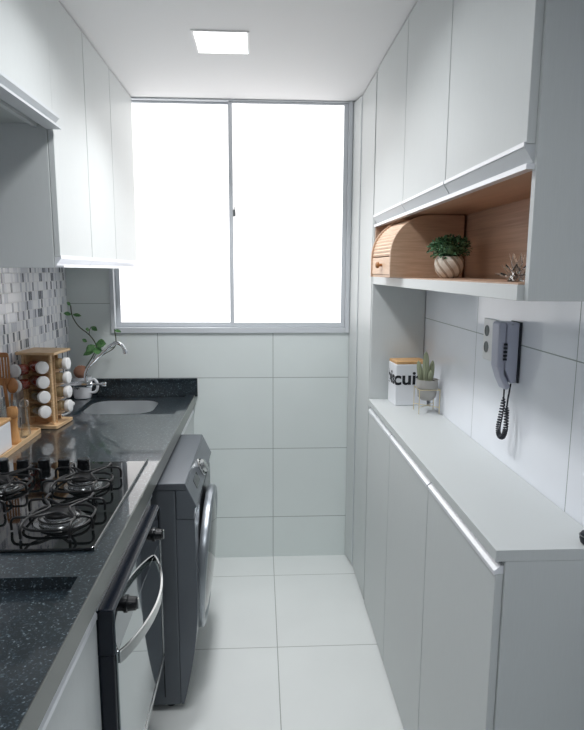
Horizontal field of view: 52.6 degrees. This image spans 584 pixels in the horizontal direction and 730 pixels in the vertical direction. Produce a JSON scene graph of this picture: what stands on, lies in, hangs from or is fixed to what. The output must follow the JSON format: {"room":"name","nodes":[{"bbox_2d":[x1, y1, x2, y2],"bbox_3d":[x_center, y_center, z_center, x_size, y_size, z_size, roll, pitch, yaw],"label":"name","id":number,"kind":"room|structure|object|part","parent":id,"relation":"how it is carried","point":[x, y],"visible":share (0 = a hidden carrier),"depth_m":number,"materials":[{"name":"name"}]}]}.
{"room":"kitchen","nodes":[
{"label":"kitchen","id":0,"kind":"room"},
{"bbox_2d":[65,101,355,557],"bbox_3d":[-0.307,-0.136,3.282,1.984,2.500,0.140,0,9,-3],"label":"wall","id":1,"kind":"structure","parent":0,"point":[270,409],"depth_m":3.28,"materials":[{"name":"white tile"}]},
{"bbox_2d":[71,378,197,396],"bbox_3d":[-0.855,0.122,3.212,0.678,0.102,0.020,0,9,-3],"label":"backsplash","id":2,"kind":"structure","parent":1,"relation":"attached to","point":[116,387],"depth_m":3.21,"materials":[{"name":"black stone"}]},
{"bbox_2d":[109,97,353,332],"bbox_3d":[-0.327,-0.769,3.130,1.280,1.198,0.078,0,9,-3],"label":"window","id":3,"kind":"structure","parent":1,"relation":"in","point":[243,207],"depth_m":3.13,"materials":[{"name":"glass"}]},
{"bbox_3d":[-0.626,-0.782,3.130,0.637,1.158,0.022,0,9,-3],"label":"sash","id":4,"kind":"part","parent":3,"relation":"part of","materials":[{"name":"glass"}]},
{"bbox_3d":[-0.626,-0.789,3.130,0.602,1.136,0.005,0,9,-3],"label":"pane","id":5,"kind":"part","parent":3,"relation":"part of","materials":[{"name":"clear glass"}]},
{"bbox_3d":[-0.021,-0.788,3.137,0.588,1.136,0.005,0,9,-3],"label":"pane","id":6,"kind":"part","parent":3,"relation":"part of","materials":[{"name":"clear glass"}]},
{"bbox_3d":[-0.021,-0.781,3.139,0.623,1.158,0.022,0,9,-3],"label":"sash","id":7,"kind":"part","parent":3,"relation":"part of","materials":[{"name":"glass"}]},
{"bbox_2d":[59,0,417,101],"bbox_3d":[-0.178,-1.043,0.784,1.984,0.080,4.794,0,9,-3],"label":"ceiling","id":8,"kind":"structure","parent":0,"point":[301,50],"depth_m":2.29,"materials":[{"name":"white paint"}]},
{"bbox_2d":[190,29,249,54],"bbox_3d":[-0.269,-1.237,2.265,0.213,0.004,0.229,0,9,-3],"label":"recessed light","id":9,"kind":"object","parent":8,"relation":"in","point":[205,41],"visible":1,"depth_m":2.25,"materials":[{"name":"white plastic"}]},
{"bbox_2d":[147,555,403,729],"bbox_3d":[-0.190,1.505,1.190,1.984,0.080,4.794,0,9,-3],"label":"floor","id":10,"kind":"structure","parent":0,"point":[284,642],"depth_m":2.53,"materials":[{"name":"tile"}]},
{"bbox_2d":[38,612,101,729],"bbox_3d":[-0.742,1.045,0.940,0.652,0.902,0.884,0,9,-3],"label":"base cabinet","id":11,"kind":"object","parent":10,"relation":"on","point":[75,705],"visible":0.43,"depth_m":1.21,"materials":[{"name":"grey laminate"}]},
{"bbox_2d":[0,378,197,729],"bbox_3d":[-0.780,0.368,1.824,0.678,0.150,2.844,0,9,-3],"label":"countertop","id":12,"kind":"structure","parent":11,"relation":"on","point":[49,600],"depth_m":1.37,"materials":[{"name":"black stone"}]},
{"bbox_2d":[0,427,40,457],"bbox_3d":[-1.087,0.301,2.266,0.108,0.018,0.400,0,9,-3],"label":"serving tray","id":13,"kind":"object","parent":12,"relation":"on","point":[35,431],"visible":0.61,"depth_m":2.34,"materials":[{"name":"brown wood"}]},
{"bbox_2d":[0,417,11,455],"bbox_3d":[-1.083,0.263,2.140,0.082,0.117,0.132,0,9,-3],"label":"storage box","id":14,"kind":"object","parent":13,"relation":"on","point":[5,428],"visible":1,"depth_m":2.15,"materials":[{"name":"white ceramic"}]},
{"bbox_3d":[-1.083,0.211,2.131,0.082,0.012,0.132,0,9,-3],"label":"lid","id":15,"kind":"part","parent":14,"relation":"part of","materials":[{"name":"brown wood"}]},
{"bbox_2d":[6,406,20,444],"bbox_3d":[-1.068,0.229,2.261,0.050,0.145,0.050,0,9,-3],"label":"pepper mill","id":16,"kind":"object","parent":13,"relation":"on","point":[12,411],"visible":0.77,"depth_m":2.25,"materials":[{"name":"brown wood"}]},
{"bbox_3d":[-1.109,0.213,2.315,0.062,0.160,0.062,0,9,-3],"label":"jar","id":17,"kind":"object","parent":13,"relation":"on","visible":0},
{"bbox_2d":[0,353,9,408],"bbox_3d":[-1.115,0.116,2.296,0.051,0.333,0.019,0,9,-3],"label":"slotted spatula","id":18,"kind":"object","parent":17,"relation":"in","point":[4,379],"visible":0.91,"depth_m":2.28,"materials":[{"name":"brown wood"}]},
{"bbox_2d":[6,378,17,405],"bbox_3d":[-1.094,0.161,2.321,0.042,0.226,0.042,0,9,-3],"label":"wooden spoon","id":19,"kind":"object","parent":17,"relation":"in","point":[12,387],"visible":0.76,"depth_m":2.30,"materials":[{"name":"brown wood"}]},
{"bbox_2d":[15,347,72,428],"bbox_3d":[-1.067,0.097,2.558,0.168,0.327,0.166,1,9,3],"label":"spice rack","id":20,"kind":"object","parent":12,"relation":"on","point":[55,420],"visible":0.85,"depth_m":2.52,"materials":[{"name":"brown wood"}]},
{"bbox_2d":[10,363,29,376],"bbox_3d":[-1.117,0.021,2.425,0.053,0.053,0.060,4,10,23],"label":"spice jar","id":21,"kind":"object","parent":20,"relation":"on","point":[16,370],"visible":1,"depth_m":2.40,"materials":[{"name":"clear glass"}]},
{"bbox_2d":[16,378,30,391],"bbox_3d":[-1.117,0.082,2.435,0.053,0.053,0.060,4,10,23],"label":"spice jar","id":22,"kind":"object","parent":20,"relation":"on","point":[23,384],"visible":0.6,"depth_m":2.42,"materials":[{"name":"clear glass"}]},
{"bbox_3d":[-1.130,0.104,2.503,0.012,0.302,0.016,1,9,3],"label":"post","id":23,"kind":"part","parent":20,"relation":"part of","materials":[{"name":"brown wood"}]},
{"bbox_3d":[-1.118,0.095,2.559,0.006,0.302,0.115,1,9,3],"label":"panel","id":24,"kind":"part","parent":20,"relation":"part of","materials":[{"name":"brown wood"}]},
{"bbox_2d":[27,361,48,373],"bbox_3d":[-1.065,0.007,2.472,0.097,0.053,0.053,8,12,40],"label":"spice jar","id":25,"kind":"object","parent":20,"relation":"on","point":[41,367],"visible":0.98,"depth_m":2.45,"materials":[{"name":"clear glass"}]},
{"bbox_2d":[28,375,49,388],"bbox_3d":[-1.066,0.068,2.482,0.097,0.053,0.053,8,12,40],"label":"spice jar","id":26,"kind":"object","parent":20,"relation":"on","point":[42,382],"visible":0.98,"depth_m":2.46,"materials":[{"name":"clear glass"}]},
{"bbox_2d":[29,389,50,403],"bbox_3d":[-1.066,0.131,2.492,0.097,0.053,0.053,8,12,40],"label":"spice jar","id":27,"kind":"object","parent":20,"relation":"on","point":[43,397],"visible":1,"depth_m":2.47,"materials":[{"name":"clear glass"}]},
{"bbox_2d":[30,404,51,417],"bbox_3d":[-1.066,0.193,2.502,0.097,0.053,0.053,8,12,40],"label":"spice jar","id":28,"kind":"object","parent":20,"relation":"on","point":[44,411],"visible":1,"depth_m":2.48,"materials":[{"name":"clear glass"}]},
{"bbox_3d":[-1.065,0.099,2.540,0.102,0.302,0.006,1,9,3],"label":"panel","id":29,"kind":"part","parent":20,"relation":"part of","materials":[{"name":"brown wood"}]},
{"bbox_3d":[-1.017,0.105,2.504,0.009,0.302,0.017,1,9,3],"label":"post","id":30,"kind":"part","parent":20,"relation":"part of","materials":[{"name":"brown wood"}]},
{"bbox_2d":[54,357,70,369],"bbox_3d":[-1.013,-0.007,2.552,0.096,0.053,0.053,0,10,4],"label":"spice jar","id":31,"kind":"object","parent":20,"relation":"on","point":[60,363],"visible":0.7,"depth_m":2.54,"materials":[{"name":"clear glass"}]},
{"bbox_2d":[55,371,71,383],"bbox_3d":[-1.013,0.054,2.562,0.096,0.053,0.053,0,10,4],"label":"spice jar","id":32,"kind":"object","parent":20,"relation":"on","point":[66,377],"visible":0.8,"depth_m":2.55,"materials":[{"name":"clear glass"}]},
{"bbox_2d":[56,385,71,397],"bbox_3d":[-1.013,0.116,2.572,0.096,0.053,0.053,0,10,4],"label":"spice jar","id":33,"kind":"object","parent":20,"relation":"on","point":[62,391],"visible":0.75,"depth_m":2.56,"materials":[{"name":"clear glass"}]},
{"bbox_2d":[57,399,72,411],"bbox_3d":[-1.014,0.177,2.582,0.096,0.053,0.053,0,10,4],"label":"spice jar","id":34,"kind":"object","parent":20,"relation":"on","point":[67,404],"visible":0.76,"depth_m":2.56,"materials":[{"name":"clear glass"}]},
{"bbox_2d":[61,401,74,415],"bbox_3d":[-1.051,0.203,2.733,0.088,0.064,0.019,-4,10,-23],"label":"hose","id":35,"kind":"object","parent":12,"relation":"on","point":[73,401],"visible":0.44,"depth_m":2.74,"materials":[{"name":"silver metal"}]},
{"bbox_2d":[0,456,147,552],"bbox_3d":[-0.793,0.371,1.742,0.598,0.049,0.688,0,9,-3],"label":"cooktop","id":36,"kind":"object","parent":12,"relation":"in","point":[62,505],"visible":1,"depth_m":1.70,"materials":[{"name":"black glass"}]},
{"bbox_3d":[-0.974,0.332,1.985,0.042,0.031,0.042,0,9,-3],"label":"knob","id":37,"kind":"part","parent":36,"relation":"part of","materials":[{"name":"black plastic"}]},
{"bbox_3d":[-0.896,0.365,1.810,0.135,0.021,0.135,0,9,-3],"label":"burner","id":38,"kind":"part","parent":36,"relation":"part of","materials":[{"name":"silver metal"}]},
{"bbox_3d":[-0.907,0.332,1.989,0.042,0.031,0.042,0,9,-3],"label":"knob","id":39,"kind":"part","parent":36,"relation":"part of","materials":[{"name":"black plastic"}]},
{"bbox_3d":[-0.837,0.332,1.992,0.042,0.031,0.042,0,9,-3],"label":"knob","id":40,"kind":"part","parent":36,"relation":"part of","materials":[{"name":"black plastic"}]},
{"bbox_3d":[-0.618,0.405,1.573,0.135,0.021,0.135,0,9,-3],"label":"burner","id":41,"kind":"part","parent":36,"relation":"part of","materials":[{"name":"silver metal"}]},
{"bbox_3d":[-0.771,0.331,1.996,0.042,0.031,0.042,0,9,-3],"label":"knob","id":42,"kind":"part","parent":36,"relation":"part of","materials":[{"name":"black plastic"}]},
{"bbox_3d":[-0.649,0.363,1.833,0.114,0.021,0.114,0,9,-3],"label":"burner","id":43,"kind":"part","parent":36,"relation":"part of","materials":[{"name":"silver metal"}]},
{"bbox_3d":[-0.706,0.331,2.000,0.042,0.031,0.042,0,9,-3],"label":"knob","id":44,"kind":"part","parent":36,"relation":"part of","materials":[{"name":"black plastic"}]},
{"bbox_3d":[-0.495,0.390,1.763,0.002,0.009,0.684,0,9,-3],"label":"edge trim","id":45,"kind":"part","parent":36,"relation":"part of","materials":[{"name":"grey metal"}]},
{"bbox_2d":[72,375,98,398],"bbox_3d":[-1.093,0.116,3.121,0.132,0.115,0.102,-4,10,-24],"label":"mug","id":46,"kind":"object","parent":12,"relation":"on","point":[78,392],"visible":0.75,"depth_m":3.08,"materials":[{"name":"white ceramic"}]},
{"bbox_2d":[64,302,120,377],"bbox_3d":[-1.032,-0.129,3.080,0.290,0.401,0.074,0,9,-3],"label":"trailing vine","id":47,"kind":"object","parent":46,"relation":"in","point":[79,371],"visible":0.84,"depth_m":3.07,"materials":[{"name":"green plant"}]},
{"bbox_3d":[-1.034,-0.142,3.076,0.229,0.334,0.027,0,9,-3],"label":"stem","id":48,"kind":"part","parent":47,"relation":"part of","materials":[{"name":"grey"}]},
{"bbox_3d":[-1.038,0.112,3.106,0.048,0.088,0.016,1,9,5],"label":"handle","id":49,"kind":"part","parent":46,"relation":"part of","materials":[{"name":"white ceramic"}]},
{"bbox_2d":[83,401,157,413],"bbox_3d":[-0.861,0.294,2.998,0.340,0.163,0.309,0,9,-3],"label":"sink bowl","id":50,"kind":"object","parent":12,"relation":"in","point":[105,407],"visible":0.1,"depth_m":3.14,"materials":[{"name":"silver metal"}]},
{"bbox_2d":[95,495,164,729],"bbox_3d":[-0.736,0.921,1.718,0.747,0.902,0.684,0,9,-3],"label":"oven","id":51,"kind":"object","parent":10,"relation":"on","point":[130,612],"visible":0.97,"depth_m":1.54,"materials":[{"name":"black glass"}]},
{"bbox_3d":[-0.444,0.834,1.687,0.037,0.435,0.608,0,9,-3],"label":"door","id":52,"kind":"part","parent":51,"relation":"part of","materials":[{"name":"black metal"}]},
{"bbox_3d":[-0.441,0.563,1.644,0.039,0.114,0.612,0,9,-3],"label":"control panel","id":53,"kind":"part","parent":51,"relation":"part of","materials":[{"name":"black"}]},
{"bbox_3d":[-0.395,0.588,1.457,0.027,0.043,0.043,0,9,-3],"label":"knob","id":54,"kind":"part","parent":51,"relation":"part of","materials":[{"name":"black plastic"}]},
{"bbox_3d":[-0.420,0.566,1.646,0.003,0.107,0.604,0,9,-3],"label":"panel glass","id":55,"kind":"part","parent":51,"relation":"part of","materials":[{"name":"black glass"}]},
{"bbox_3d":[-0.422,0.825,1.687,0.005,0.415,0.584,0,9,-3],"label":"door glass","id":56,"kind":"part","parent":51,"relation":"part of","materials":[{"name":"grey glass"}]},
{"bbox_3d":[-0.388,0.642,1.606,0.060,0.037,0.466,0,9,-3],"label":"handle","id":57,"kind":"part","parent":51,"relation":"part of","materials":[{"name":"silver metal"}]},
{"bbox_3d":[-0.422,0.834,1.688,0.007,0.435,0.608,0,9,-3],"label":"door trim","id":58,"kind":"part","parent":51,"relation":"part of","materials":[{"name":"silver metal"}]},
{"bbox_3d":[-0.416,0.527,1.839,0.027,0.043,0.043,0,9,-3],"label":"knob","id":59,"kind":"part","parent":51,"relation":"part of","materials":[{"name":"black plastic"}]},
{"bbox_2d":[150,434,216,705],"bbox_3d":[-0.706,0.810,2.445,0.779,0.893,0.638,0,9,-3],"label":"washing machine","id":60,"kind":"object","parent":10,"relation":"on","point":[184,494],"visible":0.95,"depth_m":2.17,"materials":[{"name":"grey metal"}]},
{"bbox_3d":[-0.742,0.381,2.375,0.704,0.024,0.638,0,9,-3],"label":"panel","id":61,"kind":"part","parent":60,"relation":"part of","materials":[{"name":"grey paint"}]},
{"bbox_3d":[-0.395,0.861,2.470,0.069,0.731,0.636,0,9,-3],"label":"panel","id":62,"kind":"part","parent":60,"relation":"part of","materials":[{"name":"grey paint"}]},
{"bbox_3d":[-0.391,0.439,2.403,0.073,0.122,0.638,0,9,-3],"label":"control panel","id":63,"kind":"part","parent":60,"relation":"part of","materials":[{"name":"grey paint"}]},
{"bbox_3d":[-0.353,0.785,2.464,0.073,0.567,0.568,0,9,-3],"label":"door","id":64,"kind":"part","parent":60,"relation":"part of","materials":[{"name":"grey metal"}]},
{"bbox_3d":[-0.345,0.785,2.465,0.054,0.499,0.500,0,9,-3],"label":"door glass","id":65,"kind":"part","parent":60,"relation":"part of","materials":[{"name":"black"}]},
{"bbox_2d":[181,410,193,434],"bbox_3d":[-0.855,0.709,3.045,0.652,0.902,0.528,0,9,-3],"label":"base cabinet","id":66,"kind":"object","parent":10,"relation":"on","point":[189,427],"visible":0.11,"depth_m":3.08,"materials":[{"name":"grey laminate"}]},
{"bbox_3d":[-0.541,0.678,3.057,0.018,0.762,0.527,0,9,-3],"label":"door","id":67,"kind":"part","parent":66,"relation":"part of","materials":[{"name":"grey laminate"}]},
{"bbox_2d":[345,72,425,599],"bbox_3d":[0.462,-0.085,2.996,0.273,2.496,0.515,0,9,-3],"label":"tall cabinet","id":68,"kind":"object","parent":10,"relation":"on","point":[386,322],"visible":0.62,"depth_m":2.87,"materials":[{"name":"grey laminate"}]},
{"bbox_3d":[0.338,-0.117,3.177,0.044,2.478,0.134,0,9,-3],"label":"door","id":69,"kind":"part","parent":68,"relation":"part of","materials":[{"name":"grey laminate"}]},
{"bbox_3d":[0.350,-0.106,3.107,0.022,2.478,0.004,0,9,-3],"label":"handle","id":70,"kind":"part","parent":68,"relation":"part of","materials":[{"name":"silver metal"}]},
{"bbox_3d":[0.362,-0.077,2.930,0.018,2.478,0.351,0,9,-3],"label":"door","id":71,"kind":"part","parent":68,"relation":"part of","materials":[{"name":"grey laminate"}]},
{"bbox_2d":[364,408,583,729],"bbox_3d":[0.523,0.806,2.108,0.252,1.017,1.518,0,9,-3],"label":"base cabinet","id":72,"kind":"object","parent":10,"relation":"on","point":[466,639],"visible":0.88,"depth_m":1.54,"materials":[{"name":"grey laminate"}]},
{"bbox_3d":[0.381,0.733,2.629,0.018,0.972,0.450,0,9,-3],"label":"door","id":73,"kind":"part","parent":72,"relation":"part of","materials":[{"name":"grey laminate"}]},
{"bbox_3d":[0.382,0.244,2.551,0.021,0.022,0.448,0,9,-3],"label":"handle","id":74,"kind":"part","parent":72,"relation":"part of","materials":[{"name":"white metal"}]},
{"bbox_3d":[0.407,0.811,2.139,0.018,0.972,0.534,0,9,-3],"label":"door","id":75,"kind":"part","parent":72,"relation":"part of","materials":[{"name":"grey laminate"}]},
{"bbox_3d":[0.408,0.323,2.061,0.021,0.022,0.532,0,9,-3],"label":"handle","id":76,"kind":"part","parent":72,"relation":"part of","materials":[{"name":"white metal"}]},
{"bbox_3d":[0.435,0.895,1.615,0.018,0.972,0.517,0,9,-3],"label":"door","id":77,"kind":"part","parent":72,"relation":"part of","materials":[{"name":"grey laminate"}]},
{"bbox_3d":[0.436,0.406,1.538,0.021,0.022,0.515,0,9,-3],"label":"handle","id":78,"kind":"part","parent":72,"relation":"part of","materials":[{"name":"white metal"}]},
{"bbox_2d":[368,399,583,561],"bbox_3d":[0.525,0.276,2.023,0.254,0.057,1.520,0,9,-3],"label":"countertop","id":79,"kind":"structure","parent":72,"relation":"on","point":[512,520],"depth_m":1.60,"materials":[{"name":"grey laminate"}]},
{"bbox_2d":[388,358,426,405],"bbox_3d":[0.524,0.074,2.675,0.149,0.199,0.119,-1,9,-7],"label":"tin","id":80,"kind":"object","parent":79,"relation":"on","point":[402,377],"visible":0.89,"depth_m":2.62,"materials":[{"name":"white metal"}]},
{"bbox_3d":[0.525,-0.018,2.661,0.144,0.013,0.114,-1,9,-7],"label":"lid","id":81,"kind":"part","parent":80,"relation":"part of","materials":[{"name":"brown wood"}]},
{"bbox_2d":[413,352,440,413],"bbox_3d":[0.571,0.070,2.491,0.092,0.260,0.092,0,9,-3],"label":"planter","id":82,"kind":"object","parent":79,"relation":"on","point":[426,385],"visible":1,"depth_m":2.47,"materials":[{"name":"white ceramic"}]},
{"bbox_3d":[0.540,0.028,2.488,0.030,0.096,0.024,0,9,-3],"label":"cactus stem","id":83,"kind":"part","parent":82,"relation":"part of","materials":[{"name":"green plant"}]},
{"bbox_3d":[0.562,0.009,2.474,0.028,0.134,0.028,0,9,-3],"label":"cactus stem","id":84,"kind":"part","parent":82,"relation":"part of","materials":[{"name":"green plant"}]},
{"bbox_2d":[416,378,438,400],"bbox_3d":[0.571,0.104,2.496,0.092,0.091,0.092,0,9,-3],"label":"plant pot","id":85,"kind":"object","parent":82,"relation":"on","point":[427,388],"depth_m":2.46,"materials":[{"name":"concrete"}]},
{"bbox_3d":[0.577,0.050,2.467,0.020,0.058,0.021,0,9,-3],"label":"cactus stem","id":86,"kind":"part","parent":82,"relation":"part of","materials":[{"name":"green plant"}]},
{"bbox_3d":[0.589,0.027,2.490,0.024,0.095,0.024,0,9,-3],"label":"cactus stem","id":87,"kind":"part","parent":82,"relation":"part of","materials":[{"name":"green plant"}]},
{"bbox_3d":[0.648,0.379,1.296,0.034,0.030,0.034,0,9,-3],"label":"round knob","id":88,"kind":"part","parent":79,"relation":"part of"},
{"bbox_3d":[0.574,0.924,1.370,0.230,1.017,0.020,0,9,-3],"label":"panel","id":89,"kind":"part","parent":72,"relation":"part of","materials":[{"name":"grey laminate"}]},
{"bbox_2d":[423,278,583,526],"bbox_3d":[0.758,0.230,1.018,0.100,2.500,4.554,0,9,-3],"label":"wall","id":90,"kind":"structure","parent":0,"point":[543,444],"depth_m":1.70,"materials":[{"name":"white tile"}]},
{"bbox_2d":[373,0,583,300],"bbox_3d":[0.530,-0.701,1.857,0.254,0.919,1.541,0,9,-3],"label":"upper cabinet","id":91,"kind":"object","parent":90,"relation":"attached to","point":[480,103],"visible":0.95,"depth_m":1.38,"materials":[{"name":"grey laminate"}]},
{"bbox_3d":[0.494,-0.516,2.658,0.241,0.228,0.016,0,9,-3],"label":"panel","id":92,"kind":"part","parent":91,"relation":"part of","materials":[{"name":"brown wood"}]},
{"bbox_3d":[0.389,-0.606,2.372,0.021,0.038,0.530,0,9,-3],"label":"handle","id":93,"kind":"part","parent":91,"relation":"part of","materials":[{"name":"silver metal"}]},
{"bbox_3d":[0.391,-0.926,2.321,0.018,0.618,0.532,0,9,-3],"label":"door","id":94,"kind":"part","parent":91,"relation":"part of","materials":[{"name":"grey laminate"}]},
{"bbox_2d":[370,215,464,277],"bbox_3d":[0.461,-0.449,2.261,0.292,0.222,0.275,-1,9,-7],"label":"bread box","id":95,"kind":"object","parent":91,"relation":"on","point":[400,250],"visible":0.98,"depth_m":2.13,"materials":[{"name":"brown wood"}]},
{"bbox_3d":[0.329,-0.380,2.243,0.023,0.024,0.024,-1,9,-7],"label":"knob","id":96,"kind":"part","parent":95,"relation":"part of","materials":[{"name":"brown wood"}]},
{"bbox_3d":[0.473,-0.344,2.279,0.266,0.010,0.254,-1,9,-7],"label":"board","id":97,"kind":"part","parent":95,"relation":"part of","materials":[{"name":"brown wood"}]},
{"bbox_3d":[0.410,-0.484,2.249,0.139,0.139,0.253,-1,9,-7],"label":"roll door","id":98,"kind":"part","parent":95,"relation":"part of","materials":[{"name":"brown wood"}]},
{"bbox_3d":[0.416,-0.525,1.865,0.021,0.038,0.483,0,9,-3],"label":"handle","id":99,"kind":"part","parent":91,"relation":"part of","materials":[{"name":"silver metal"}]},
{"bbox_3d":[0.418,-0.845,1.814,0.018,0.618,0.485,0,9,-3],"label":"door","id":100,"kind":"part","parent":91,"relation":"part of","materials":[{"name":"grey laminate"}]},
{"bbox_2d":[426,234,471,277],"bbox_3d":[0.528,-0.367,1.982,0.150,0.148,0.152,0,9,-3],"label":"boxwood","id":101,"kind":"object","parent":91,"relation":"on","point":[449,263],"visible":1,"depth_m":1.95,"materials":[{"name":"green plant"}]},
{"bbox_2d":[434,256,463,277],"bbox_3d":[0.529,-0.329,1.989,0.098,0.072,0.098,0,9,-3],"label":"pot","id":102,"kind":"object","parent":101,"relation":"attached to","point":[445,266],"depth_m":1.95,"materials":[{"name":"beige ceramic"}]},
{"bbox_2d":[373,277,524,300],"bbox_3d":[0.531,-0.265,1.936,0.245,0.032,1.522,0,9,-3],"label":"shelf","id":103,"kind":"object","parent":91,"relation":"attached to","point":[493,287],"depth_m":1.53,"materials":[{"name":"grey laminate"}]},
{"bbox_3d":[0.442,-0.447,1.375,0.021,0.038,0.498,0,9,-3],"label":"handle","id":104,"kind":"part","parent":91,"relation":"part of","materials":[{"name":"silver metal"}]},
{"bbox_3d":[0.444,-0.767,1.324,0.018,0.618,0.500,0,9,-3],"label":"door","id":105,"kind":"part","parent":91,"relation":"part of","materials":[{"name":"grey laminate"}]},
{"bbox_2d":[495,254,525,281],"bbox_3d":[0.517,-0.225,1.356,0.089,0.064,0.091,0,9,-3],"label":"ornament","id":106,"kind":"object","parent":91,"relation":"on","point":[516,265],"visible":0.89,"depth_m":1.34,"materials":[{"name":"silver glass"}]},
{"bbox_3d":[0.581,-0.581,1.107,0.231,0.919,0.018,0,9,-3],"label":"panel","id":107,"kind":"part","parent":91,"relation":"part of","materials":[{"name":"grey laminate"}]},
{"bbox_2d":[482,318,497,360],"bbox_3d":[0.651,-0.083,1.943,0.012,0.137,0.100,0,9,-3],"label":"wall socket","id":108,"kind":"object","parent":90,"relation":"attached to","point":[488,323],"visible":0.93,"depth_m":1.95,"materials":[{"name":"white plastic"}]},
{"bbox_2d":[484,341,487,351],"bbox_3d":[0.645,-0.061,1.964,0.002,0.037,0.037,0,9,-3],"label":"outlet","id":109,"kind":"object","parent":108,"relation":"attached to","point":[485,342],"depth_m":1.96,"materials":[{"name":"grey plastic"}]},
{"bbox_2d":[485,325,488,335],"bbox_3d":[0.645,-0.114,1.955,0.002,0.037,0.037,0,9,-3],"label":"outlet","id":110,"kind":"object","parent":108,"relation":"attached to","point":[486,326],"depth_m":1.95,"materials":[{"name":"grey plastic"}]},
{"bbox_2d":[491,320,522,439],"bbox_3d":[0.633,0.049,1.762,0.066,0.357,0.083,0,9,-3],"label":"phone","id":111,"kind":"object","parent":90,"relation":"attached to","point":[506,335],"visible":1,"depth_m":1.73,"materials":[{"name":"grey plastic"}]},
{"bbox_3d":[0.636,0.140,1.768,0.029,0.175,0.065,0,9,-3],"label":"coiled cord","id":112,"kind":"part","parent":111,"relation":"part of","materials":[{"name":"grey plastic"}]},
{"bbox_3d":[0.663,-0.040,1.757,0.006,0.180,0.069,0,9,-3],"label":"wall plate","id":113,"kind":"part","parent":111,"relation":"part of","materials":[{"name":"grey plastic"}]},
{"bbox_3d":[-1.123,0.238,0.918,0.100,2.500,4.554,0,9,-3],"label":"wall","id":114,"kind":"structure","parent":0,"visible":0},
{"bbox_2d":[0,0,61,129],"bbox_3d":[-0.883,-0.836,1.103,0.402,0.428,1.432,0,9,-3],"label":"upper cabinet","id":115,"kind":"object","parent":114,"relation":"attached to","point":[25,85],"visible":1,"depth_m":1.64,"materials":[{"name":"grey laminate"}]},
{"bbox_3d":[-0.706,-0.645,1.140,0.046,0.041,1.426,0,9,-3],"label":"handle","id":116,"kind":"part","parent":115,"relation":"part of","materials":[{"name":"silver metal"}]},
{"bbox_2d":[0,267,70,427],"bbox_3d":[-1.122,-0.059,0.870,0.100,1.300,4.554,0,9,-3],"label":"backsplash","id":117,"kind":"structure","parent":114,"relation":"attached to","point":[33,301],"depth_m":2.61,"materials":[{"name":"tile"}]},
{"bbox_2d":[0,0,139,268],"bbox_3d":[-0.963,-0.833,2.441,0.384,0.856,1.221,0,9,-3],"label":"upper cabinet","id":118,"kind":"object","parent":114,"relation":"attached to","point":[67,195],"visible":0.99,"depth_m":2.04,"materials":[{"name":"grey laminate"}]},
{"bbox_3d":[-0.946,-0.738,1.847,0.354,0.856,0.017,0,9,-3],"label":"panel","id":119,"kind":"part","parent":118,"relation":"part of","materials":[{"name":"grey laminate"}]},
{"bbox_3d":[-0.768,-0.784,2.032,0.018,0.818,0.370,0,9,-3],"label":"door","id":120,"kind":"part","parent":118,"relation":"part of","materials":[{"name":"grey laminate"}]},
{"bbox_3d":[-0.765,-0.366,2.099,0.028,0.039,0.373,0,9,-3],"label":"handle","id":121,"kind":"part","parent":118,"relation":"part of","materials":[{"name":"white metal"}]},
{"bbox_3d":[-0.788,-0.844,2.408,0.018,0.818,0.383,0,9,-3],"label":"door","id":122,"kind":"part","parent":118,"relation":"part of","materials":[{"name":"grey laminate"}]},
{"bbox_3d":[-0.785,-0.426,2.475,0.028,0.039,0.386,0,9,-3],"label":"handle","id":123,"kind":"part","parent":118,"relation":"part of","materials":[{"name":"white metal"}]},
{"bbox_3d":[-0.811,-0.910,2.824,0.018,0.818,0.452,0,9,-3],"label":"door","id":124,"kind":"part","parent":118,"relation":"part of","materials":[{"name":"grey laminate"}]},
{"bbox_3d":[-0.808,-0.492,2.891,0.028,0.039,0.455,0,9,-3],"label":"handle","id":125,"kind":"part","parent":118,"relation":"part of","materials":[{"name":"white metal"}]},
{"bbox_2d":[60,341,127,387],"bbox_3d":[-0.998,0.002,2.938,0.363,0.242,0.052,0,9,-3],"label":"sink faucet","id":126,"kind":"object","parent":114,"relation":"attached to","point":[83,384],"visible":0.93,"depth_m":2.93,"materials":[{"name":"silver metal"}]},
{"bbox_3d":[-0.964,0.096,2.955,0.070,0.022,0.022,0,9,-3],"label":"lever","id":127,"kind":"part","parent":126,"relation":"part of","materials":[{"name":"silver metal"}]},
{"bbox_3d":[-0.931,-0.016,2.939,0.214,0.206,0.017,0,9,-3],"label":"spout","id":128,"kind":"part","parent":126,"relation":"part of","materials":[{"name":"silver metal"}]}
]}

